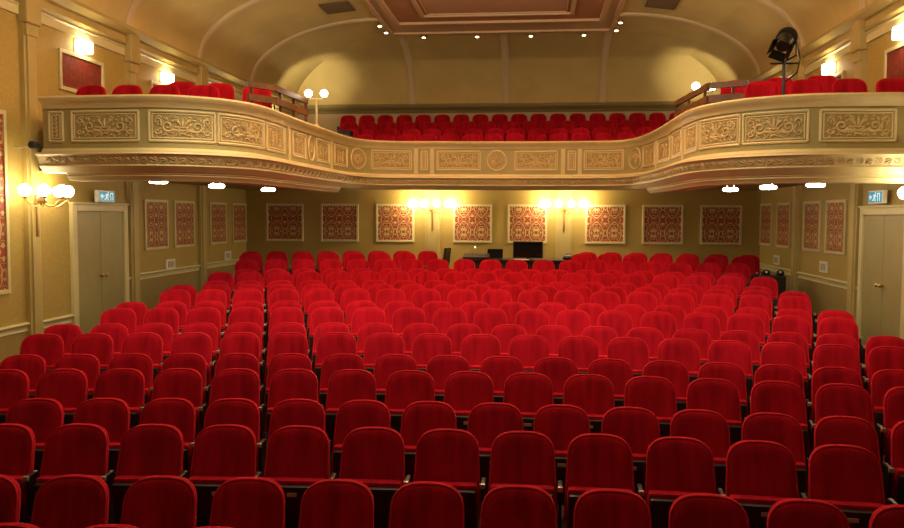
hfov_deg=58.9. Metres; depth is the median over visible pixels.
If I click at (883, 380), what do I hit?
seat
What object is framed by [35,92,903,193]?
balcony
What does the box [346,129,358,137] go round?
seat
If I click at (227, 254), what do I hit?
air vent
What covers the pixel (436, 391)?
seat cushion
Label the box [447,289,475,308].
seat
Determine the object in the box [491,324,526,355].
seat
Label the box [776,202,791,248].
wall panel
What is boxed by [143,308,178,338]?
seat
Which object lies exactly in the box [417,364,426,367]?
seat cushion
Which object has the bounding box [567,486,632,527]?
seat cushion
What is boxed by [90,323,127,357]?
seat
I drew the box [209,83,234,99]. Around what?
seat
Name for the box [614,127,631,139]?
seat
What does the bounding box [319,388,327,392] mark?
seat cushion
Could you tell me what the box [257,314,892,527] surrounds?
floor
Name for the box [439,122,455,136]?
seat
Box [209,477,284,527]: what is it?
seat
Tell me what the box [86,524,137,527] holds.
seat
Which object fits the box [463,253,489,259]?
mixing console
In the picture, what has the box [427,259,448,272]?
seat
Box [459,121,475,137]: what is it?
seat
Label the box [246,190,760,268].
wall
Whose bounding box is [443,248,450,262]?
office chair
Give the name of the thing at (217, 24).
trim
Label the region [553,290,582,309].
seat
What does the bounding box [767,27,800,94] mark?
spotlight
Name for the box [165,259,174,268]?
air vent
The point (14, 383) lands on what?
seat
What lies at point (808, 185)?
soffit light
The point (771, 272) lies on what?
trim
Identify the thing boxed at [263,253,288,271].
seat
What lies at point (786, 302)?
seat
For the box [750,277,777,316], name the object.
seat
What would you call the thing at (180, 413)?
seat
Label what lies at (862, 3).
trim
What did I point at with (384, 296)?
seat
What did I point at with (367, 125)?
seat
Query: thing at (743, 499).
seat cushion
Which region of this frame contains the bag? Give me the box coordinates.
[563,253,571,259]
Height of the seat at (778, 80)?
0.887 m
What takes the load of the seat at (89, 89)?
on the floor
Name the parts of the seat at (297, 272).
backrest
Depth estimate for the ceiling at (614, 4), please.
20.53 m
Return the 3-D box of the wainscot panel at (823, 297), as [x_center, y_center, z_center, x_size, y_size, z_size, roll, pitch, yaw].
[6.765,1.019,14.629,0.018,1.325,2.690,1,3,6]
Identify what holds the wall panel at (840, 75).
attached to the wall at (809, 260)
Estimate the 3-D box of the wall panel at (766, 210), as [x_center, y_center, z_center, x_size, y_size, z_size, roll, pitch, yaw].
[7.147,-0.897,18.216,0.035,0.950,0.920,1,3,6]
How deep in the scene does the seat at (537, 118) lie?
22.47 m
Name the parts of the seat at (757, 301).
backrest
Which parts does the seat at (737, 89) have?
backrest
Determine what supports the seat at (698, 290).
on the floor
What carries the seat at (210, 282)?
on the floor
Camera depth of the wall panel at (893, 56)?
11.72 m
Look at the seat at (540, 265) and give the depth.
16.67 m
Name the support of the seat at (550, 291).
on the floor
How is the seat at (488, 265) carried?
on the floor
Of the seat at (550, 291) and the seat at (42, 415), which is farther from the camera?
the seat at (550, 291)
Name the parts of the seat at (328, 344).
backrest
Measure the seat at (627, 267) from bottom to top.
0.887 m
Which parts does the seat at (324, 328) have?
backrest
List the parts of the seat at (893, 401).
armrest, backrest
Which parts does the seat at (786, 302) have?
backrest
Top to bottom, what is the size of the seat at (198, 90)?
0.887 m
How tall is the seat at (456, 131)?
0.887 m
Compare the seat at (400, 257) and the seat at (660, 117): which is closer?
the seat at (400, 257)
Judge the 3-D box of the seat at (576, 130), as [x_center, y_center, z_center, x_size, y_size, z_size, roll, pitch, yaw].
[3.284,-3.092,20.686,0.545,0.887,0.329,1,3,6]
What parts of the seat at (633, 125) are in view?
backrest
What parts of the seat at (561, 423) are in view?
backrest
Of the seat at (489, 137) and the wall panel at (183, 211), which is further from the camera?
the seat at (489, 137)
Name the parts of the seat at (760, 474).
armrest, backrest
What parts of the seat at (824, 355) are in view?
backrest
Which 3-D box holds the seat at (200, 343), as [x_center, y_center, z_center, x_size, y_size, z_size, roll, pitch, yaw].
[-3.004,1.235,9.131,0.549,0.887,0.332,0,3,-4]
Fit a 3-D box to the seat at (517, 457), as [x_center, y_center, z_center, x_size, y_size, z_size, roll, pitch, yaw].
[0.476,1.653,5.674,0.545,0.887,0.329,1,3,6]
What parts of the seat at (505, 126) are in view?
backrest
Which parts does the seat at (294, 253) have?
backrest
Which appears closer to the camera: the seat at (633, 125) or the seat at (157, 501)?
the seat at (157, 501)
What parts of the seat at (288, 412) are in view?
backrest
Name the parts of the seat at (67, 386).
backrest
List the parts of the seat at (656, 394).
backrest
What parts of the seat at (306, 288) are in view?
backrest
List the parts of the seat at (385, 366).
backrest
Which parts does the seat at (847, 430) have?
backrest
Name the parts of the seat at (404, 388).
backrest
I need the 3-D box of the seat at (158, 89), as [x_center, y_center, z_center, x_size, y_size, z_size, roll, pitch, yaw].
[-4.293,-2.236,11.902,0.590,0.887,0.329,0,3,3]
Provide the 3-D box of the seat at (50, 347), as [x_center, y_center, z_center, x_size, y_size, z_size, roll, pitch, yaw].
[-4.630,1.237,8.970,0.549,0.887,0.332,0,3,-8]
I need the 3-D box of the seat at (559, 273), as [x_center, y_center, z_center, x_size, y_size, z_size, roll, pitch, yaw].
[2.055,0.556,15.770,0.549,0.887,0.332,1,3,7]
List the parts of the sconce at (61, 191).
glass globe, arm, glass globe, arm, glass globe, arm, glass globe, glass globe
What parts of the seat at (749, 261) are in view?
backrest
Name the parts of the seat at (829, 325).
backrest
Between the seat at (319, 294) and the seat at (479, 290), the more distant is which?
the seat at (479, 290)
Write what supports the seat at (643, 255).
on the floor
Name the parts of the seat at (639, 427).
backrest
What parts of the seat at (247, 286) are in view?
backrest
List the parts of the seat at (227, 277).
backrest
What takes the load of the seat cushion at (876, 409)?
on the seat at (883, 380)
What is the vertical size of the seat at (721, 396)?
0.887 m
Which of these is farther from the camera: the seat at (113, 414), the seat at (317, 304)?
the seat at (317, 304)
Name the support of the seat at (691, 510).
on the floor
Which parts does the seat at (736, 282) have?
backrest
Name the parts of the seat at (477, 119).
backrest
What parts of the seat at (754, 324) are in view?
backrest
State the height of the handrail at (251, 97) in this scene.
1.320 m
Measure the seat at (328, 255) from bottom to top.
0.887 m
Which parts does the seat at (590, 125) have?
backrest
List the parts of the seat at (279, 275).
backrest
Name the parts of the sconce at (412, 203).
glass globe, glass globe, glass globe, glass globe, glass globe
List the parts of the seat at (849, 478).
armrest, backrest, number plate, armrest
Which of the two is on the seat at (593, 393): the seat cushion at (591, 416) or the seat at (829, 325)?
the seat cushion at (591, 416)
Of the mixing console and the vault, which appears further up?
the vault
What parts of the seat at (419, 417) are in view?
backrest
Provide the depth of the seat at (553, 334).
9.90 m
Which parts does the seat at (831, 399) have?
backrest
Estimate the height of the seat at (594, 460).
0.887 m
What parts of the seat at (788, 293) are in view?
backrest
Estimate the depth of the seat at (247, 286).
13.25 m
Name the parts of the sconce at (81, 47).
lamp shade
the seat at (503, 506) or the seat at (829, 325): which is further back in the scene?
the seat at (829, 325)
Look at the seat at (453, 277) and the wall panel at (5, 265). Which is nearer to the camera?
the wall panel at (5, 265)
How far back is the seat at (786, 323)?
10.18 m
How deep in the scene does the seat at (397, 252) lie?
18.41 m
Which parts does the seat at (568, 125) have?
backrest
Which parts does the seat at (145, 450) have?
armrest, backrest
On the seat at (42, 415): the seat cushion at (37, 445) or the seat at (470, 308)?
the seat cushion at (37, 445)
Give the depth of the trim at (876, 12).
13.70 m
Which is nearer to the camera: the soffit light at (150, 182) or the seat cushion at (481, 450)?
the seat cushion at (481, 450)
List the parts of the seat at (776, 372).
backrest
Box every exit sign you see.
[94,190,114,202]
[868,190,886,203]
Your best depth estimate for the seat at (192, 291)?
13.07 m
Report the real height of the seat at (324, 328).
0.887 m
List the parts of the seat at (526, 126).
backrest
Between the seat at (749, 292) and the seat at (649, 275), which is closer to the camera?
the seat at (749, 292)
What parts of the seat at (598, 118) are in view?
backrest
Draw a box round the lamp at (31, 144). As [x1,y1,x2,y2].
[15,141,40,148]
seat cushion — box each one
[0,408,8,413]
[7,475,26,522]
[29,389,35,393]
[35,443,44,448]
[36,475,100,483]
[46,365,53,368]
[63,408,75,412]
[100,364,108,368]
[109,442,120,448]
[113,475,147,483]
[129,407,140,424]
[145,388,149,402]
[153,364,160,373]
[183,442,191,477]
[189,476,236,483]
[195,407,199,434]
[206,363,209,384]
[254,103,270,107]
[266,477,324,485]
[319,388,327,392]
[326,408,338,413]
[333,444,342,451]
[351,479,401,487]
[365,364,374,367]
[376,389,385,392]
[389,409,404,413]
[404,351,411,354]
[405,446,415,451]
[416,481,477,527]
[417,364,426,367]
[435,390,443,393]
[454,410,470,415]
[469,365,480,368]
[479,448,490,453]
[490,483,554,503]
[494,391,502,395]
[521,412,536,417]
[524,366,533,369]
[546,132,549,140]
[553,392,562,396]
[555,450,566,456]
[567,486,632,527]
[578,368,587,371]
[587,414,603,419]
[614,394,623,398]
[632,369,642,373]
[632,453,646,459]
[647,490,711,509]
[657,417,671,422]
[676,397,686,401]
[688,371,697,375]
[713,457,725,463]
[726,420,740,426]
[729,494,788,504]
[740,400,746,415]
[745,374,752,384]
[796,462,805,469]
[799,423,807,429]
[813,404,814,422]
[816,499,884,510]
[873,406,882,424]
[885,428,891,462]
[893,468,903,501]
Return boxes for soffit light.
[150,182,167,183]
[209,183,224,187]
[261,187,274,190]
[723,185,737,190]
[760,184,776,188]
[806,184,824,186]
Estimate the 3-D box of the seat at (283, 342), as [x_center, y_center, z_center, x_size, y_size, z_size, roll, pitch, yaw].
[-1.909,1.238,9.175,0.549,0.887,0.332,0,3,-1]
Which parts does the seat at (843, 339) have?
backrest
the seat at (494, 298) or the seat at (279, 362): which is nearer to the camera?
the seat at (279, 362)
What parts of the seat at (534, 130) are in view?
backrest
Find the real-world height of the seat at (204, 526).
0.887 m
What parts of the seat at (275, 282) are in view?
backrest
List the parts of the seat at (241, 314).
backrest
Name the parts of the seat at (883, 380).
backrest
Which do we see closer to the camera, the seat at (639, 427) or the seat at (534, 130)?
the seat at (639, 427)
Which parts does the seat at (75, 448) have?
armrest, backrest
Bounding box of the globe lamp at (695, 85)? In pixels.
[692,82,714,92]
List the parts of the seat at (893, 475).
armrest, backrest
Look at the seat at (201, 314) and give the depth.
10.77 m
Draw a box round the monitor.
[513,241,542,259]
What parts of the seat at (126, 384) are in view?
backrest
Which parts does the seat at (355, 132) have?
backrest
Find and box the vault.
[76,0,874,104]
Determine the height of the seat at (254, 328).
0.887 m
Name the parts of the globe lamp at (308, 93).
glass globe, glass globe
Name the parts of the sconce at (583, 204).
glass globe, glass globe, glass globe, glass globe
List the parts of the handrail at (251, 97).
post, post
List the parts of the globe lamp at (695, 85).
glass globe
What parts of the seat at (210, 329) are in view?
backrest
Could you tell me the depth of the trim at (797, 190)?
15.90 m
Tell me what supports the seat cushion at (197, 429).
on the seat at (185, 383)
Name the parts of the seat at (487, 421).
backrest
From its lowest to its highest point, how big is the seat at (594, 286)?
0.887 m
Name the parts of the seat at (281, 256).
backrest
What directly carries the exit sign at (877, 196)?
attached to the wall at (809, 260)
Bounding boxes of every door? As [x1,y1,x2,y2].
[68,202,129,333]
[856,205,903,345]
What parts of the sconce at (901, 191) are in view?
glass globe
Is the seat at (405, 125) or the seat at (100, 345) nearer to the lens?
the seat at (100, 345)
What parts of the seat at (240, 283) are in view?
backrest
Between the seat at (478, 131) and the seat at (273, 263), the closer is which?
the seat at (273, 263)
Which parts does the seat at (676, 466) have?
armrest, backrest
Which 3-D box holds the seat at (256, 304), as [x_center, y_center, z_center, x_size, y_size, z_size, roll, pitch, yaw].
[-2.988,0.986,11.606,0.549,0.887,0.332,0,3,-5]
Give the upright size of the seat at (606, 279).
0.887 m
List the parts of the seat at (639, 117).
backrest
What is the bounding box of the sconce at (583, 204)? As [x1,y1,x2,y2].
[540,200,588,231]
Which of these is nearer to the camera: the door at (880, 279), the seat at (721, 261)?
the door at (880, 279)
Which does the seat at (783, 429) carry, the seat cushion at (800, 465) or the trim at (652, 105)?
the seat cushion at (800, 465)
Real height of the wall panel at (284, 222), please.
0.930 m
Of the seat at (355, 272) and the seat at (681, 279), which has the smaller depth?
the seat at (681, 279)
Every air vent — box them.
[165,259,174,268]
[224,251,230,259]
[773,255,779,264]
[819,261,827,272]
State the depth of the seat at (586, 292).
13.21 m
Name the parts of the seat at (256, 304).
backrest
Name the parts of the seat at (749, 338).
backrest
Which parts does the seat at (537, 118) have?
backrest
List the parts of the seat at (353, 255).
backrest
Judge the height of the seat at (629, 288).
0.887 m
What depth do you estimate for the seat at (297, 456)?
5.79 m
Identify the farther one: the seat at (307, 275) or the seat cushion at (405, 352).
the seat at (307, 275)
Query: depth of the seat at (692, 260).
16.88 m
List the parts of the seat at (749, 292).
backrest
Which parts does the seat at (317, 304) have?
backrest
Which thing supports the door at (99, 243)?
in the wall at (55, 233)
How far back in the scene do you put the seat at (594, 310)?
11.52 m
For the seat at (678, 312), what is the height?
0.887 m
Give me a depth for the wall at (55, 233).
12.09 m
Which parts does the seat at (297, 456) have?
armrest, number plate, backrest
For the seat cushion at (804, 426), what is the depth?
6.90 m
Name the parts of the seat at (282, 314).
backrest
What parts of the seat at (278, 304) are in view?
backrest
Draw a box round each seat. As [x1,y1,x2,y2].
[0,354,45,397]
[0,369,29,423]
[0,423,34,522]
[0,474,20,522]
[0,522,38,527]
[5,398,63,471]
[19,333,63,371]
[22,423,108,523]
[30,474,108,527]
[34,368,87,424]
[43,324,82,355]
[54,354,99,399]
[70,333,113,373]
[73,398,129,471]
[76,85,105,94]
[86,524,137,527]
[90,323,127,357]
[93,368,144,428]
[100,308,136,334]
[100,424,183,523]
[107,353,152,403]
[112,85,142,94]
[116,302,147,327]
[120,475,196,527]
[121,332,162,382]
[135,323,172,361]
[139,368,202,438]
[139,398,195,477]
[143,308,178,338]
[149,85,179,94]
[150,353,206,403]
[155,301,186,332]
[159,289,190,312]
[161,332,211,385]
[169,81,194,95]
[169,285,196,309]
[178,307,220,348]
[179,424,256,526]
[181,323,217,384]
[188,85,218,97]
[190,398,259,472]
[193,301,225,339]
[195,289,226,323]
[196,526,232,527]
[198,368,259,431]
[202,281,228,289]
[203,285,230,311]
[204,353,258,406]
[208,272,233,298]
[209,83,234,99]
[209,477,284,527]
[210,332,259,378]
[216,322,261,361]
[221,307,262,360]
[225,301,263,353]
[226,289,262,322]
[230,284,263,310]
[231,280,261,303]
[232,259,257,275]
[234,269,256,288]
[234,272,263,292]
[239,253,261,273]
[242,86,274,109]
[242,251,262,274]
[253,425,329,527]
[257,399,324,476]
[259,332,307,385]
[259,368,317,443]
[260,353,311,436]
[262,307,303,349]
[262,322,306,390]
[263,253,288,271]
[263,259,286,278]
[263,284,295,329]
[264,269,286,295]
[264,271,292,302]
[264,280,292,320]
[264,289,298,330]
[264,301,301,351]
[267,251,286,254]
[289,251,309,274]
[290,253,314,273]
[292,259,314,277]
[293,268,315,289]
[296,271,321,293]
[298,479,373,527]
[299,280,323,304]
[301,284,327,314]
[302,288,334,330]
[304,300,339,341]
[306,307,343,360]
[308,322,349,370]
[311,332,356,397]
[315,251,334,271]
[315,252,339,272]
[318,353,364,410]
[320,259,341,275]
[321,369,375,451]
[322,268,343,285]
[327,271,351,289]
[329,400,390,478]
[329,427,404,527]
[330,280,354,292]
[334,284,360,307]
[337,115,355,132]
[340,288,369,323]
[342,122,357,129]
[342,251,359,269]
[342,252,365,271]
[345,301,376,333]
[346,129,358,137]
[347,259,368,274]
[351,268,371,283]
[351,307,384,342]
[356,134,372,139]
[356,271,380,287]
[357,323,393,358]
[358,115,374,133]
[359,122,377,134]
[361,280,385,290]
[363,129,379,139]
[363,333,403,373]
[368,251,385,268]
[368,284,393,303]
[370,252,390,270]
[373,354,416,403]
[374,259,395,272]
[376,134,393,140]
[376,289,404,310]
[377,115,392,133]
[379,268,399,282]
[380,122,396,134]
[383,129,399,140]
[384,301,414,326]
[385,370,434,432]
[386,271,409,286]
[388,481,463,527]
[392,307,425,336]
[393,251,410,260]
[393,280,416,288]
[395,252,415,270]
[396,115,411,131]
[398,134,415,140]
[400,122,415,134]
[400,284,425,301]
[400,401,456,481]
[401,259,422,272]
[402,323,437,355]
[403,129,419,140]
[403,428,480,527]
[408,268,427,280]
[411,289,440,309]
[411,333,451,371]
[415,115,430,129]
[415,271,438,285]
[418,251,437,268]
[419,122,435,135]
[419,134,436,140]
[422,301,451,324]
[424,129,440,140]
[424,280,446,288]
[426,355,469,401]
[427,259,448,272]
[433,284,457,301]
[433,308,466,334]
[434,114,449,128]
[436,268,455,280]
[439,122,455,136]
[441,134,458,140]
[444,271,467,284]
[444,371,493,430]
[445,128,461,140]
[446,324,481,355]
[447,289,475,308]
[453,114,468,128]
[453,259,474,271]
[455,280,478,288]
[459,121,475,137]
[460,301,489,323]
[460,334,500,371]
[462,134,479,140]
[464,269,483,280]
[465,128,482,140]
[466,285,490,301]
[467,402,523,498]
[472,114,488,127]
[473,272,496,284]
[473,308,507,334]
[479,121,495,140]
[479,259,500,271]
[480,356,523,402]
[480,431,557,518]
[480,485,556,527]
[482,289,511,308]
[484,134,501,140]
[486,128,503,140]
[486,281,508,289]
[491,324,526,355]
[492,114,507,127]
[492,269,511,280]
[499,121,515,140]
[499,285,524,301]
[499,302,528,324]
[502,272,526,284]
[503,372,553,430]
[505,128,524,140]
[506,134,523,140]
[506,260,527,271]
[509,335,549,371]
[511,114,526,127]
[515,309,548,334]
[517,281,539,289]
[518,290,547,308]
[519,121,535,140]
[520,269,538,280]
[526,128,545,140]
[528,133,545,140]
[530,114,546,127]
[532,272,556,284]
[533,260,554,271]
[533,285,558,301]
[533,357,577,403]
[533,404,589,504]
[535,325,571,356]
[537,302,566,324]
[539,121,555,140]
[547,128,567,140]
[548,269,567,280]
[549,281,571,290]
[550,113,565,127]
[550,133,568,140]
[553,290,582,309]
[556,310,590,335]
[557,336,598,373]
[557,433,634,527]
[559,260,580,272]
[560,121,576,140]
[562,273,585,285]
[563,374,614,432]
[566,286,591,303]
[569,113,585,127]
[569,128,588,140]
[571,254,591,269]
[572,133,590,140]
[573,488,651,527]
[576,270,596,281]
[576,303,606,325]
[579,252,596,260]
[580,120,596,139]
[580,282,603,293]
[581,326,617,358]
[585,261,607,273]
[587,358,632,406]
[589,113,605,127]
[590,291,619,310]
[591,127,610,140]
[591,273,616,286]
[595,133,613,140]
[597,254,617,270]
[597,310,632,336]
[600,286,626,304]
[601,120,617,137]
[601,406,659,499]
[604,252,621,260]
[605,270,625,282]
[607,337,648,376]
[609,113,625,127]
[612,261,634,273]
[612,283,636,296]
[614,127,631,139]
[615,304,645,327]
[617,133,635,139]
[621,120,638,135]
[622,274,646,287]
[623,254,643,271]
[624,376,676,437]
[626,292,656,312]
[626,327,663,361]
[629,113,645,127]
[630,253,647,261]
[633,271,654,283]
[634,287,661,306]
[636,127,653,136]
[637,436,715,527]
[640,261,663,275]
[640,312,676,339]
[642,120,659,129]
[642,360,689,411]
[644,283,669,304]
[649,113,665,126]
[649,255,670,271]
[653,274,678,289]
[654,253,672,262]
[654,305,685,330]
[657,338,700,382]
[663,271,684,284]
[663,293,694,315]
[668,262,691,278]
[668,288,697,309]
[669,493,748,527]
[670,409,730,493]
[673,329,711,365]
[676,255,697,273]
[677,284,702,306]
[680,254,698,264]
[683,313,720,342]
[684,275,710,296]
[686,378,741,445]
[692,272,714,286]
[694,306,726,333]
[696,263,720,284]
[698,362,747,423]
[701,294,733,320]
[704,256,726,275]
[704,289,734,314]
[708,340,753,403]
[709,254,728,264]
[710,285,737,311]
[715,80,749,102]
[717,276,743,308]
[717,440,798,527]
[719,330,759,379]
[721,273,745,289]
[725,263,749,286]
[727,314,764,353]
[731,256,757,281]
[735,307,769,343]
[736,290,772,318]
[739,295,772,333]
[741,412,807,494]
[742,255,762,276]
[743,380,809,458]
[744,81,778,97]
[744,286,776,315]
[748,364,804,414]
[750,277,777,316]
[754,342,807,398]
[765,77,792,94]
[766,332,809,373]
[767,498,849,527]
[771,309,812,351]
[772,315,812,362]
[773,296,816,334]
[774,291,815,325]
[789,79,823,93]
[799,444,897,527]
[805,416,882,496]
[806,366,862,422]
[807,344,860,416]
[807,383,874,457]
[808,75,836,92]
[810,334,860,374]
[812,310,861,355]
[813,317,864,375]
[832,78,867,92]
[860,336,903,377]
[862,346,903,393]
[869,504,903,527]
[870,369,903,428]
[876,78,903,91]
[876,386,903,467]
[882,420,903,504]
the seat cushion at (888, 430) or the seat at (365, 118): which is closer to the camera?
the seat cushion at (888, 430)
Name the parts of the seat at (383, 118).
backrest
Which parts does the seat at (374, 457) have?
armrest, backrest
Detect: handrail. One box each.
[247,81,307,121]
[674,80,748,117]
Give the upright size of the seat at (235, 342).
0.887 m
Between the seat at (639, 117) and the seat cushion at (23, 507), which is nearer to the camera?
the seat cushion at (23, 507)
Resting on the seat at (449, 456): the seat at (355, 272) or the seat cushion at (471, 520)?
the seat cushion at (471, 520)
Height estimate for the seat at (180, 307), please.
0.887 m
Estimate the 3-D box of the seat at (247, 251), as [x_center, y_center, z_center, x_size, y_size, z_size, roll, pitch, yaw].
[-4.471,0.165,17.735,0.549,0.887,0.332,-1,4,-17]
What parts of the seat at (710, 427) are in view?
backrest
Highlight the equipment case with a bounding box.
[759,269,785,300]
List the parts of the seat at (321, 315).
backrest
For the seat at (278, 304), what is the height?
0.887 m
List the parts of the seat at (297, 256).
backrest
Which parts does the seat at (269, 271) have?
backrest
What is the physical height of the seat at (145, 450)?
0.887 m
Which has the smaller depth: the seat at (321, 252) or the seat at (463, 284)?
the seat at (463, 284)
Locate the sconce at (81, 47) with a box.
[73,38,92,57]
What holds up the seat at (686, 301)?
on the floor
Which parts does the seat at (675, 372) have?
backrest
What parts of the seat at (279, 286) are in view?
backrest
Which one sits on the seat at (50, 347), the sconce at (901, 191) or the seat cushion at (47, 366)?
the seat cushion at (47, 366)
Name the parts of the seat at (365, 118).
backrest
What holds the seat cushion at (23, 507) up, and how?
on the seat at (17, 441)
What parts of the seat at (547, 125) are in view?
backrest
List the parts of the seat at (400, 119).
backrest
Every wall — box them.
[0,8,246,327]
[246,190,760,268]
[297,111,674,132]
[760,31,903,281]
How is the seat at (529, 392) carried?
on the floor
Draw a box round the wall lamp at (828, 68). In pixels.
[821,61,835,74]
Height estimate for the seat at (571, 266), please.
0.887 m
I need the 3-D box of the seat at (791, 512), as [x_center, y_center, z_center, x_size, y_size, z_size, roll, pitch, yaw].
[2.036,1.833,4.615,0.545,0.887,0.329,1,4,9]
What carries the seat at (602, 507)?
on the floor
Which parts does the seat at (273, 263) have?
backrest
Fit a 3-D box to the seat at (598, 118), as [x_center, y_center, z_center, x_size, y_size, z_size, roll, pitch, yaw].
[4.029,-3.766,22.279,0.545,0.887,0.329,1,3,6]
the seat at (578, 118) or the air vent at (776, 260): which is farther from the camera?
the seat at (578, 118)
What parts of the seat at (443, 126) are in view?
backrest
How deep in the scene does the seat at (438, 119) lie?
22.76 m
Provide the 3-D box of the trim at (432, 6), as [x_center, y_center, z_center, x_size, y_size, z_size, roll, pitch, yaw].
[-0.131,-5.320,7.905,3.240,0.025,22.300,1,3,6]
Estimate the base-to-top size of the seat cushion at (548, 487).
0.435 m
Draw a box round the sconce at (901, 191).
[898,187,903,201]
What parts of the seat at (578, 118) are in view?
backrest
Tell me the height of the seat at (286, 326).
0.887 m
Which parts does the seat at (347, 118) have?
backrest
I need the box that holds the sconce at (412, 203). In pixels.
[408,200,455,230]
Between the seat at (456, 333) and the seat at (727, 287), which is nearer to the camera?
the seat at (456, 333)
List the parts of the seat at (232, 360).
backrest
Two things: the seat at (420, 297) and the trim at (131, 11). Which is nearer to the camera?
the seat at (420, 297)
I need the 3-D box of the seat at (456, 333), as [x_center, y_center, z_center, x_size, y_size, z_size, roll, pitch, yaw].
[0.123,1.199,9.974,0.549,0.887,0.332,1,3,4]
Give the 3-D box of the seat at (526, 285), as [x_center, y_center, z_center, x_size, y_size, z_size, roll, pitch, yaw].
[1.330,0.751,14.142,0.549,0.887,0.332,1,3,6]
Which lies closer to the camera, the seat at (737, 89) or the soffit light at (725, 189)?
the seat at (737, 89)
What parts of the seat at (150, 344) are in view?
backrest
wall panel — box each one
[0,109,10,294]
[58,48,104,92]
[143,199,168,250]
[150,80,163,89]
[173,201,194,247]
[209,202,226,244]
[231,203,246,242]
[266,204,303,240]
[321,204,358,241]
[376,204,413,241]
[453,204,491,242]
[507,204,546,242]
[585,205,625,243]
[642,205,683,243]
[700,205,741,244]
[759,203,772,245]
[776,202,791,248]
[802,201,821,251]
[824,199,847,255]
[832,70,844,79]
[883,42,903,78]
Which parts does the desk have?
panel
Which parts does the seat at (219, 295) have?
backrest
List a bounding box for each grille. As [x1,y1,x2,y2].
[168,261,173,267]
[820,263,824,270]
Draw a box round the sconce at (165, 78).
[160,71,173,84]
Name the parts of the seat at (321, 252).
backrest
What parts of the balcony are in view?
panel frame, panel frame, panel frame, wing soffit moulding, panel frame, panel frame, panel frame, panel frame, panel frame, panel frame, panel frame, panel frame, panel frame, panel frame, cornice, rail, plinth moulding, panel frame, panel frame, panel frame, panel frame, panel frame, panel frame, panel frame, panel frame, panel frame, panel frame, wing soffit moulding, panel frame, panel frame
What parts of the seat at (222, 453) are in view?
armrest, backrest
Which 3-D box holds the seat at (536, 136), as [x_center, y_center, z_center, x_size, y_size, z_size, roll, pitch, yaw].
[2.100,-2.824,19.972,0.545,0.887,0.329,1,3,6]
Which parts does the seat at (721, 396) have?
backrest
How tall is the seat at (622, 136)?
0.887 m
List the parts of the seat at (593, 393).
backrest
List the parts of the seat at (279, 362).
backrest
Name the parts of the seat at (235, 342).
backrest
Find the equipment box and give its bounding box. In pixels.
[338,130,352,136]
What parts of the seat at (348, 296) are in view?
backrest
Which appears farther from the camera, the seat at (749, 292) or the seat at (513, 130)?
the seat at (513, 130)
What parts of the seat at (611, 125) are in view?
backrest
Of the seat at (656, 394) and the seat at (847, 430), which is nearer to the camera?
the seat at (847, 430)
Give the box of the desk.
[458,258,564,268]
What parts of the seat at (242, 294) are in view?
backrest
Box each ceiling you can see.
[39,164,805,189]
[368,0,619,32]
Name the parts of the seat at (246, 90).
backrest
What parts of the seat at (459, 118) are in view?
backrest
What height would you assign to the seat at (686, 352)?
0.887 m
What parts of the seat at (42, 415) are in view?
backrest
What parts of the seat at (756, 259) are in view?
backrest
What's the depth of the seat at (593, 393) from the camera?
7.31 m
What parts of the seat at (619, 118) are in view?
backrest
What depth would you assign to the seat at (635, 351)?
8.94 m
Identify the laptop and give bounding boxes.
[487,249,502,259]
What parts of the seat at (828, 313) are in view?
backrest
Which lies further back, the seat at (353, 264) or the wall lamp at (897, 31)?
the seat at (353, 264)
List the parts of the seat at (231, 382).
backrest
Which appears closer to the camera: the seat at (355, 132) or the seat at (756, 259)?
the seat at (756, 259)
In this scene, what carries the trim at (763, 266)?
attached to the wall at (809, 260)
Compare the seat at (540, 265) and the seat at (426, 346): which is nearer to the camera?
the seat at (426, 346)
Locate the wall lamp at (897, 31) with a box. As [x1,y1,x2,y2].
[892,24,903,43]
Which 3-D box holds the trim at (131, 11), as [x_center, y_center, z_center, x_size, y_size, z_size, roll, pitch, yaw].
[-4.104,-4.940,13.932,3.320,1.600,0.200,1,3,6]
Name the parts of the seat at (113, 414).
backrest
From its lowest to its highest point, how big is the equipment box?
0.960 m
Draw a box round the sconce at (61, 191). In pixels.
[18,184,73,236]
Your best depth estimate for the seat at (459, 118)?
22.70 m
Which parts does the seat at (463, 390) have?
backrest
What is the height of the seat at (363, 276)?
0.887 m
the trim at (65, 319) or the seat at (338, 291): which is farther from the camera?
the seat at (338, 291)
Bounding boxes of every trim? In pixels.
[0,322,29,336]
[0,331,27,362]
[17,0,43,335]
[17,0,299,115]
[43,314,73,328]
[124,34,140,301]
[125,0,141,25]
[140,265,200,279]
[140,271,198,309]
[196,0,264,58]
[196,65,207,291]
[207,258,238,268]
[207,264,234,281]
[249,18,379,81]
[297,101,710,113]
[362,0,625,34]
[397,35,415,103]
[421,0,565,13]
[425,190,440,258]
[500,33,508,102]
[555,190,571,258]
[598,31,612,101]
[619,12,760,75]
[749,0,903,82]
[757,0,804,47]
[760,263,790,274]
[760,268,789,290]
[786,11,903,79]
[790,56,805,290]
[796,272,846,288]
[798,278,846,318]
[846,19,867,322]
[858,0,866,9]
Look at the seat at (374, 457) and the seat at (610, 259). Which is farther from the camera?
the seat at (610, 259)
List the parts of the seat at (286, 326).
backrest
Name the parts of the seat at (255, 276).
backrest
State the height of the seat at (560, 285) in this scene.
0.887 m
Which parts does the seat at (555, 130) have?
backrest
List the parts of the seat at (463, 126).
backrest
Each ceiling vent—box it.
[318,1,355,13]
[644,0,680,9]
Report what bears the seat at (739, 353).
on the floor
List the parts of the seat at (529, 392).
backrest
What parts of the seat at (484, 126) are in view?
backrest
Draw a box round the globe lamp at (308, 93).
[305,90,327,125]
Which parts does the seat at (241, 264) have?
backrest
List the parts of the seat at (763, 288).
backrest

